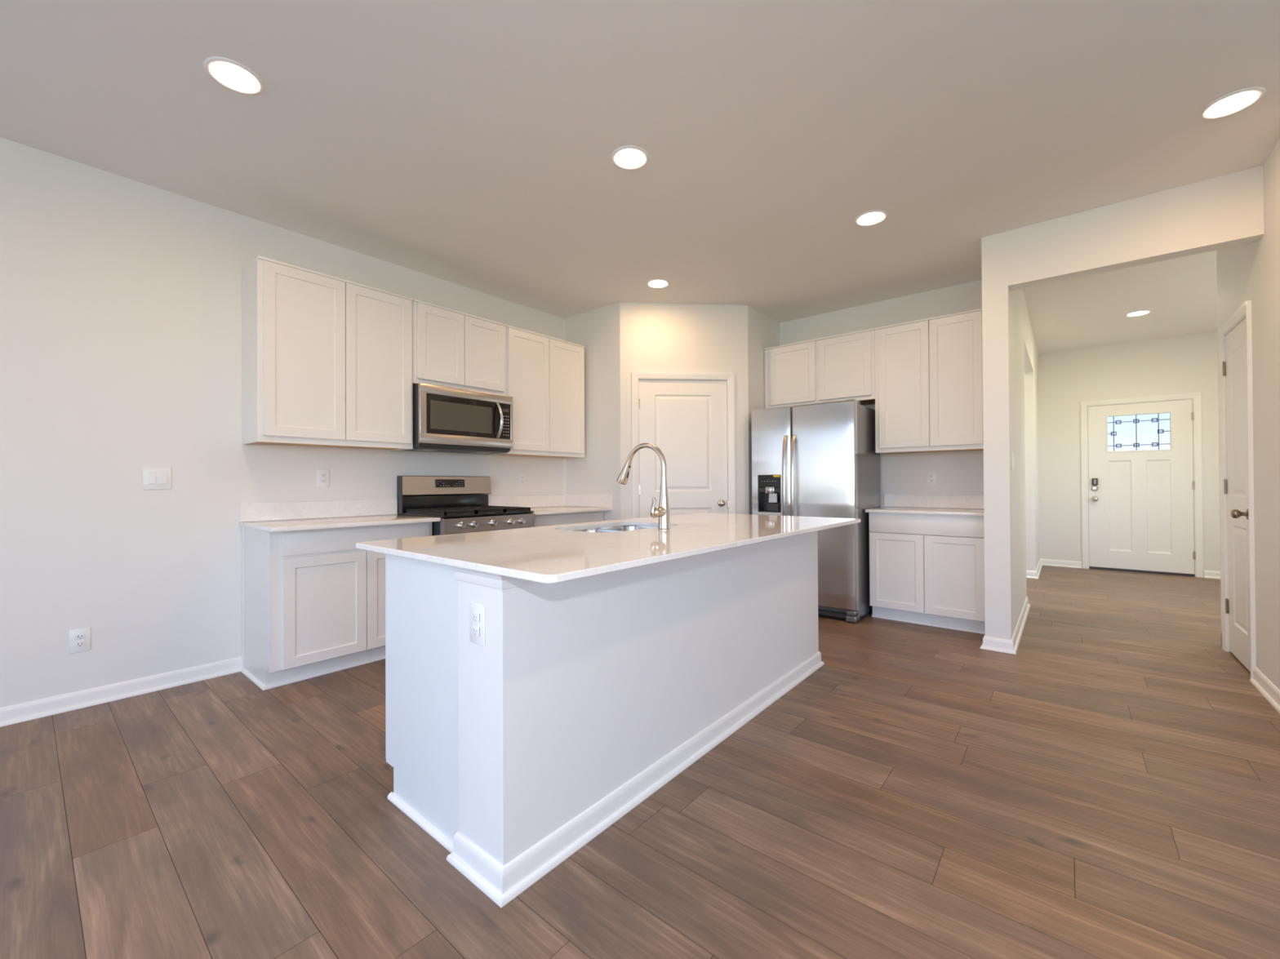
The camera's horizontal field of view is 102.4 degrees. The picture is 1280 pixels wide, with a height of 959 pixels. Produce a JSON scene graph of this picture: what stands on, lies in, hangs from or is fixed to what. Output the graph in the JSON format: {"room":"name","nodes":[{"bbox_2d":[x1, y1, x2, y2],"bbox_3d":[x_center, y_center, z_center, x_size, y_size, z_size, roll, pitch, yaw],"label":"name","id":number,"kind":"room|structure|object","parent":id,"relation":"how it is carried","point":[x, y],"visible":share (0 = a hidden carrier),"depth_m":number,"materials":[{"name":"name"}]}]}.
{"room":"kitchen","nodes":[
{"label":"kitchen","id":0,"kind":"room"},
{"bbox_2d":[0,137,565,707],"bbox_3d":[-3.071,-0.232,2.494,0.120,2.794,7.353,-1,-1,40],"label":"wall","id":1,"kind":"structure","parent":0,"point":[121,296],"depth_m":2.79,"materials":[{"name":"white paint"}]},
{"bbox_2d":[68,626,90,653],"bbox_3d":[-2.862,0.823,2.631,0.008,0.120,0.076,-1,-1,40],"label":"wall outlet","id":2,"kind":"object","parent":1,"relation":"attached to","point":[79,640],"visible":1,"depth_m":2.63,"materials":[{"name":"white plastic"}]},
{"bbox_2d":[75,633,84,639],"bbox_3d":[-2.861,0.803,2.630,0.004,0.027,0.033,-1,0,40],"label":"receptacle","id":3,"kind":"object","parent":2,"relation":"attached to","point":[77,636],"depth_m":2.63,"materials":[{"name":"grey plastic"}]},
{"bbox_2d":[75,640,84,648],"bbox_3d":[-2.860,0.842,2.630,0.004,0.027,0.033,-1,0,40],"label":"receptacle","id":4,"kind":"object","parent":2,"relation":"attached to","point":[78,644],"depth_m":2.63,"materials":[{"name":"grey plastic"}]},
{"bbox_2d":[0,656,242,727],"bbox_3d":[-3.853,1.119,1.421,0.026,0.084,4.468,-1,-1,40],"label":"baseboard","id":5,"kind":"structure","parent":1,"relation":"attached to","point":[38,708],"depth_m":2.71,"materials":[{"name":"white paint"}]},
{"bbox_2d":[142,467,171,489],"bbox_3d":[-2.680,-0.006,2.860,0.010,0.122,0.118,-1,-1,40],"label":"light switch","id":6,"kind":"object","parent":1,"relation":"attached to","point":[153,478],"visible":1,"depth_m":2.86,"materials":[{"name":"white plastic"}]},
{"bbox_2d":[238,498,397,522],"bbox_3d":[-2.136,0.203,3.505,0.019,0.116,0.959,-1,0,40],"label":"backsplash","id":7,"kind":"structure","parent":1,"relation":"attached to","point":[268,511],"depth_m":3.44,"materials":[{"name":"white stone"}]},
{"bbox_2d":[316,469,328,487],"bbox_3d":[-2.151,-0.009,3.497,0.009,0.120,0.076,-1,-1,40],"label":"wall outlet","id":8,"kind":"object","parent":1,"relation":"attached to","point":[322,475],"visible":1,"depth_m":3.49,"materials":[{"name":"white plastic"}]},
{"bbox_2d":[320,473,325,477],"bbox_3d":[-2.150,-0.029,3.496,0.004,0.027,0.033,-1,-1,40],"label":"receptacle","id":9,"kind":"object","parent":8,"relation":"attached to","point":[322,475],"depth_m":3.49,"materials":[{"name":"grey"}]},
{"bbox_2d":[320,479,325,483],"bbox_3d":[-2.150,0.011,3.495,0.004,0.027,0.033,-1,-1,40],"label":"receptacle","id":10,"kind":"object","parent":8,"relation":"attached to","point":[322,481],"depth_m":3.49,"materials":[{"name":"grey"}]},
{"bbox_2d":[241,255,413,450],"bbox_3d":[-2.021,-0.750,3.401,0.339,1.068,0.913,-1,-1,40],"label":"upper cabinet","id":11,"kind":"object","parent":1,"relation":"attached to","point":[327,360],"visible":1,"depth_m":3.21,"materials":[{"name":"white paint"}]},
{"bbox_2d":[412,298,506,395],"bbox_3d":[-1.477,-0.984,4.060,0.339,0.598,0.790,-1,-1,40],"label":"upper cabinet","id":12,"kind":"object","parent":1,"relation":"attached to","point":[452,348],"visible":0.88,"depth_m":3.91,"materials":[{"name":"white paint"}]},
{"bbox_2d":[400,382,512,453],"bbox_3d":[-1.423,-0.448,4.013,0.471,0.459,0.784,-1,-1,40],"label":"microwave","id":13,"kind":"object","parent":12,"relation":"attached to","point":[446,419],"visible":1,"depth_m":3.86,"materials":[{"name":"grey metal"}]},
{"bbox_2d":[502,415,508,435],"bbox_3d":[-1.080,-0.434,4.152,0.001,0.156,0.055,-1,0,40],"label":"keypad","id":14,"kind":"object","parent":13,"relation":"attached to","point":[505,423],"depth_m":4.15,"materials":[{"name":"grey plastic"}]},
{"bbox_2d":[518,472,525,485],"bbox_3d":[-1.092,-0.002,4.773,0.008,0.120,0.076,-1,-1,40],"label":"wall outlet","id":15,"kind":"object","parent":1,"relation":"attached to","point":[522,476],"visible":1,"depth_m":4.77,"materials":[{"name":"white plastic"}]},
{"bbox_2d":[488,494,564,507],"bbox_3d":[-1.047,0.206,4.816,0.019,0.116,0.909,-1,0,40],"label":"backsplash","id":16,"kind":"structure","parent":1,"relation":"attached to","point":[543,500],"depth_m":4.81,"materials":[{"name":"white stone"}]},
{"bbox_2d":[484,324,585,458],"bbox_3d":[-0.936,-0.747,4.708,0.339,1.068,0.895,-1,-1,40],"label":"upper cabinet","id":17,"kind":"object","parent":1,"relation":"attached to","point":[545,375],"visible":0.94,"depth_m":4.57,"materials":[{"name":"white paint"}]},
{"bbox_2d":[564,302,620,520],"bbox_3d":[-0.427,-0.228,5.000,0.747,2.794,0.120,-1,-1,40],"label":"wall","id":18,"kind":"structure","parent":0,"point":[597,473],"depth_m":4.89,"materials":[{"name":"white paint"}]},
{"bbox_2d":[564,494,612,507],"bbox_3d":[-0.510,0.205,4.975,0.643,0.116,0.019,-1,0,40],"label":"backsplash","id":19,"kind":"structure","parent":18,"relation":"attached to","point":[580,500],"depth_m":4.95,"materials":[{"name":"white stone"}]},
{"bbox_2d":[0,565,1279,958],"bbox_3d":[1.896,1.136,1.802,11.414,0.001,12.671,-1,-1,40],"label":"floor","id":20,"kind":"structure","parent":0,"point":[134,904],"depth_m":1.71,"materials":[{"name":"brown wood"}]},
{"bbox_2d":[240,521,431,690],"bbox_3d":[-1.927,0.725,3.329,0.555,0.880,0.950,-1,-1,40],"label":"base cabinet","id":21,"kind":"object","parent":20,"relation":"on","point":[313,602],"visible":0.66,"depth_m":3.01,"materials":[{"name":"white paint"}]},
{"bbox_2d":[238,498,440,532],"bbox_3d":[-1.896,0.213,3.305,0.643,0.141,0.959,-1,-1,40],"label":"countertop","id":22,"kind":"structure","parent":21,"relation":"on","point":[271,517],"depth_m":3.32,"materials":[{"name":"white stone"}]},
{"bbox_2d":[396,475,534,535],"bbox_3d":[-1.302,0.568,3.942,0.730,1.196,0.775,-1,-1,40],"label":"range","id":23,"kind":"object","parent":20,"relation":"on","point":[469,512],"visible":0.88,"depth_m":3.92,"materials":[{"name":"grey metal"}]},
{"bbox_2d":[402,511,533,517],"bbox_3d":[-1.302,0.254,3.936,0.594,0.013,0.758,-1,0,40],"label":"cooktop","id":24,"kind":"object","parent":23,"relation":"in","point":[423,513],"depth_m":3.70,"materials":[{"name":"black metal"}]},
{"bbox_2d":[532,511,604,528],"bbox_3d":[-0.832,0.729,4.649,0.555,0.880,0.925,-1,-1,40],"label":"base cabinet","id":25,"kind":"object","parent":20,"relation":"on","point":[597,516],"visible":0.11,"depth_m":4.47,"materials":[{"name":"white paint"}]},
{"bbox_2d":[488,494,612,515],"bbox_3d":[-0.800,0.217,4.625,0.643,0.141,0.929,-1,-1,40],"label":"countertop","id":26,"kind":"structure","parent":25,"relation":"on","point":[543,504],"depth_m":4.82,"materials":[{"name":"white stone"}]},
{"bbox_2d":[385,531,824,907],"bbox_3d":[0.082,0.704,2.542,0.788,0.893,2.373,-1,-1,40],"label":"kitchen island","id":27,"kind":"object","parent":20,"relation":"on","point":[583,699],"visible":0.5,"depth_m":1.72,"materials":[{"name":"white paint"}]},
{"bbox_2d":[469,601,484,646],"bbox_3d":[-0.472,0.417,1.487,0.074,0.118,0.009,-1,-1,40],"label":"wall outlet","id":28,"kind":"object","parent":27,"relation":"attached to","point":[477,611],"visible":1,"depth_m":1.48,"materials":[{"name":"white plastic"}]},
{"bbox_2d":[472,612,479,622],"bbox_3d":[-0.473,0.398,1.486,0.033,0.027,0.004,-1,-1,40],"label":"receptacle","id":29,"kind":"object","parent":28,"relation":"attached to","point":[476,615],"depth_m":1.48,"materials":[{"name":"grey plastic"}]},
{"bbox_2d":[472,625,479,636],"bbox_3d":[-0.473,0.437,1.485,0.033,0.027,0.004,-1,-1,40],"label":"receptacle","id":30,"kind":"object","parent":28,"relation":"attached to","point":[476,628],"depth_m":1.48,"materials":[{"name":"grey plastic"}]},
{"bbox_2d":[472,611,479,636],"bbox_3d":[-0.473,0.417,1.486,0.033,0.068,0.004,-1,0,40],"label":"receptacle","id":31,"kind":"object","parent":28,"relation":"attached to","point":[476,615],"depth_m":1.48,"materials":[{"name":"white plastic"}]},
{"bbox_2d":[355,512,861,583],"bbox_3d":[0.121,0.245,2.499,1.125,0.021,2.401,-1,-1,40],"label":"island countertop","id":32,"kind":"structure","parent":27,"relation":"on","point":[557,553],"depth_m":1.88,"materials":[{"name":"white stone"}]},
{"bbox_2d":[575,525,657,532],"bbox_3d":[-0.108,0.362,2.597,0.412,0.208,0.632,-1,-1,40],"label":"sink","id":33,"kind":"object","parent":32,"relation":"in","point":[619,528],"visible":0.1,"depth_m":2.85,"materials":[{"name":"silver metal"}]},
{"bbox_2d":[616,443,670,528],"bbox_3d":[-0.007,0.028,2.520,0.326,0.416,0.121,-1,-1,40],"label":"faucet","id":34,"kind":"object","parent":32,"relation":"on","point":[663,512],"visible":1,"depth_m":2.45,"materials":[{"name":"silver metal"}]},
{"bbox_2d":[751,399,880,622],"bbox_3d":[1.574,0.258,4.644,0.914,1.798,0.810,-1,-1,40],"label":"refrigerator","id":35,"kind":"object","parent":20,"relation":"on","point":[821,460],"visible":0.75,"depth_m":4.28,"materials":[{"name":"grey metal"}]},
{"bbox_2d":[868,512,985,634],"bbox_3d":[2.392,0.710,4.214,0.830,0.880,0.564,-1,-1,40],"label":"base cabinet","id":36,"kind":"object","parent":20,"relation":"on","point":[928,570],"visible":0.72,"depth_m":3.98,"materials":[{"name":"white paint"}]},
{"bbox_2d":[865,493,983,515],"bbox_3d":[2.375,0.199,4.211,0.850,0.141,0.592,-1,-1,40],"label":"countertop","id":37,"kind":"structure","parent":36,"relation":"on","point":[937,504],"depth_m":4.33,"materials":[{"name":"white stone"}]},
{"bbox_2d":[0,0,1279,323],"bbox_3d":[0.728,-1.722,0.346,8.734,0.120,8.895,-1,-1,40],"label":"ceiling","id":38,"kind":"structure","parent":0,"point":[469,144],"depth_m":2.35,"materials":[{"name":"white paint"}]},
{"bbox_2d":[203,56,264,94],"bbox_3d":[-1.646,-1.633,2.092,0.196,0.011,0.196,-1,-1,40],"label":"recessed light","id":39,"kind":"object","parent":38,"relation":"in","point":[235,74],"visible":1,"depth_m":2.08,"materials":[{"name":"white paint"}]},
{"bbox_2d":[610,145,648,169],"bbox_3d":[-0.050,-1.637,2.629,0.196,0.011,0.196,-1,-1,40],"label":"recessed light","id":40,"kind":"object","parent":38,"relation":"in","point":[631,157],"visible":1,"depth_m":2.62,"materials":[{"name":"white paint"}]},
{"bbox_2d":[646,278,669,288],"bbox_3d":[0.150,-1.627,4.285,0.196,0.011,0.196,-1,-1,40],"label":"recessed light","id":41,"kind":"object","parent":38,"relation":"in","point":[654,283],"visible":1,"depth_m":4.27,"materials":[{"name":"white paint"}]},
{"bbox_2d":[853,209,888,226],"bbox_3d":[1.453,-1.641,3.239,0.196,0.011,0.196,-1,-1,40],"label":"recessed light","id":42,"kind":"object","parent":38,"relation":"in","point":[873,217],"visible":1,"depth_m":3.22,"materials":[{"name":"white paint"}]},
{"bbox_2d":[1198,86,1266,119],"bbox_3d":[2.607,-1.653,2.270,0.196,0.011,0.196,-1,-1,40],"label":"recessed light","id":43,"kind":"object","parent":38,"relation":"in","point":[1236,101],"visible":1,"depth_m":2.26,"materials":[{"name":"white paint"}]},
{"bbox_2d":[619,302,749,519],"bbox_3d":[0.414,-0.233,4.825,1.199,2.794,0.120,0,0,-5],"label":"wall","id":44,"kind":"structure","parent":0,"point":[655,337],"depth_m":4.78,"materials":[{"name":"white paint"}]},
{"bbox_2d":[631,372,735,518],"bbox_3d":[0.403,0.088,4.792,0.958,2.151,0.179,0,0,-5],"label":"door","id":45,"kind":"structure","parent":44,"relation":"in","point":[690,417],"depth_m":4.78,"materials":[{"name":"white paint"}]},
{"bbox_2d":[747,305,780,514],"bbox_3d":[1.194,-0.235,5.124,0.120,2.794,0.701,-1,-1,40],"label":"wall","id":46,"kind":"structure","parent":0,"point":[763,331],"depth_m":4.96,"materials":[{"name":"white paint"}]},
{"bbox_2d":[779,280,983,506],"bbox_3d":[2.170,-0.241,4.847,1.974,2.794,0.120,-1,-1,40],"label":"wall","id":47,"kind":"structure","parent":0,"point":[961,472],"depth_m":4.56,"materials":[{"name":"white paint"}]},
{"bbox_2d":[764,328,875,408],"bbox_3d":[1.732,-0.990,4.876,1.020,0.605,0.393,-1,-1,40],"label":"upper cabinet","id":48,"kind":"object","parent":47,"relation":"attached to","point":[838,367],"visible":0.85,"depth_m":4.68,"materials":[{"name":"white paint"}]},
{"bbox_2d":[874,308,983,454],"bbox_3d":[2.442,-0.766,4.286,0.818,1.068,0.393,-1,-1,40],"label":"upper cabinet","id":49,"kind":"object","parent":47,"relation":"attached to","point":[929,371],"visible":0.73,"depth_m":4.12,"materials":[{"name":"white paint"}]},
{"bbox_2d":[926,471,936,484],"bbox_3d":[2.528,-0.011,4.465,0.076,0.120,0.008,-1,-1,40],"label":"wall outlet","id":50,"kind":"object","parent":47,"relation":"attached to","point":[931,476],"visible":1,"depth_m":4.46,"materials":[{"name":"white plastic"}]},
{"bbox_2d":[884,493,983,509],"bbox_3d":[2.551,0.187,4.438,0.830,0.116,0.019,-1,0,40],"label":"backsplash","id":51,"kind":"structure","parent":47,"relation":"attached to","point":[944,501],"depth_m":4.43,"materials":[{"name":"white stone"}]},
{"bbox_2d":[981,231,1039,639],"bbox_3d":[3.868,-0.275,5.236,0.144,2.850,4.629,-1,-1,40],"label":"wall","id":52,"kind":"structure","parent":0,"point":[1011,522],"depth_m":3.49,"materials":[{"name":"white paint"}]},
{"bbox_2d":[980,596,1030,654],"bbox_3d":[2.928,1.105,4.087,0.196,0.084,1.718,-1,-1,40],"label":"baseboard","id":53,"kind":"object","parent":52,"relation":"attached to","point":[1000,645],"visible":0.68,"depth_m":3.47,"materials":[{"name":"white paint"}]},
{"bbox_2d":[1011,452,1014,470],"bbox_3d":[2.582,-0.127,3.563,0.010,0.122,0.118,-1,-1,40],"label":"light switch","id":54,"kind":"object","parent":52,"relation":"attached to","point":[1012,453],"visible":1,"depth_m":3.53,"materials":[{"name":"white plastic"}]},
{"bbox_2d":[1022,250,1217,354],"bbox_3d":[4.073,-1.761,5.193,4.538,0.120,4.679,-1,-1,40],"label":"ceiling","id":55,"kind":"structure","parent":0,"point":[1180,293],"depth_m":5.03,"materials":[{"name":"white paint"}]},
{"bbox_2d":[1124,310,1151,316],"bbox_3d":[5.106,-1.700,5.279,0.196,0.011,0.196,-1,-1,40],"label":"recessed light","id":56,"kind":"object","parent":55,"relation":"in","point":[1141,312],"visible":1,"depth_m":5.27,"materials":[{"name":"white paint"}]},
{"bbox_2d":[1037,331,1220,577],"bbox_3d":[6.328,-0.280,6.279,2.320,2.850,0.120,-1,-1,40],"label":"wall","id":57,"kind":"structure","parent":0,"point":[1184,364],"depth_m":6.58,"materials":[{"name":"white paint"}]},
{"bbox_2d":[1026,558,1081,578],"bbox_3d":[4.337,1.118,7.013,2.572,0.084,1.289,-1,-1,40],"label":"baseboard","id":58,"kind":"structure","parent":57,"relation":"attached to","point":[1073,564],"depth_m":6.75,"materials":[{"name":"white paint"}]},
{"bbox_2d":[1080,392,1203,577],"bbox_3d":[6.166,0.068,6.371,1.067,2.158,0.185,-1,-1,40],"label":"door","id":59,"kind":"structure","parent":57,"relation":"in","point":[1142,464],"depth_m":6.33,"materials":[{"name":"white paint"}]},
{"bbox_2d":[1204,570,1220,578],"bbox_3d":[6.825,1.097,5.768,0.685,0.084,0.026,-1,-1,40],"label":"baseboard","id":60,"kind":"structure","parent":57,"relation":"attached to","point":[1207,574],"depth_m":5.95,"materials":[{"name":"white paint"}]},
{"bbox_2d":[1007,164,1263,290],"bbox_3d":[2.901,-1.550,3.112,1.101,0.520,0.120,-1,-1,40],"label":"wall header","id":61,"kind":"structure","parent":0,"point":[1226,211],"depth_m":3.01,"materials":[{"name":"white paint"}]},
{"bbox_2d":[1216,138,1279,689],"bbox_3d":[3.473,-0.289,2.830,0.120,2.850,1.790,-1,-1,40],"label":"wall","id":62,"kind":"structure","parent":0,"point":[1251,271],"depth_m":2.73,"materials":[{"name":"white paint"}]},
{"bbox_2d":[1217,299,1256,678],"bbox_3d":[3.706,0.061,3.158,0.187,2.151,0.717,-1,-1,40],"label":"door","id":63,"kind":"structure","parent":62,"relation":"in","point":[1234,335],"depth_m":3.19,"materials":[{"name":"white paint"}]},
{"bbox_2d":[1249,666,1279,714],"bbox_3d":[3.149,1.093,2.536,0.026,0.084,0.930,-1,-1,40],"label":"baseboard","id":64,"kind":"structure","parent":62,"relation":"attached to","point":[1266,687],"depth_m":2.69,"materials":[{"name":"white paint"}]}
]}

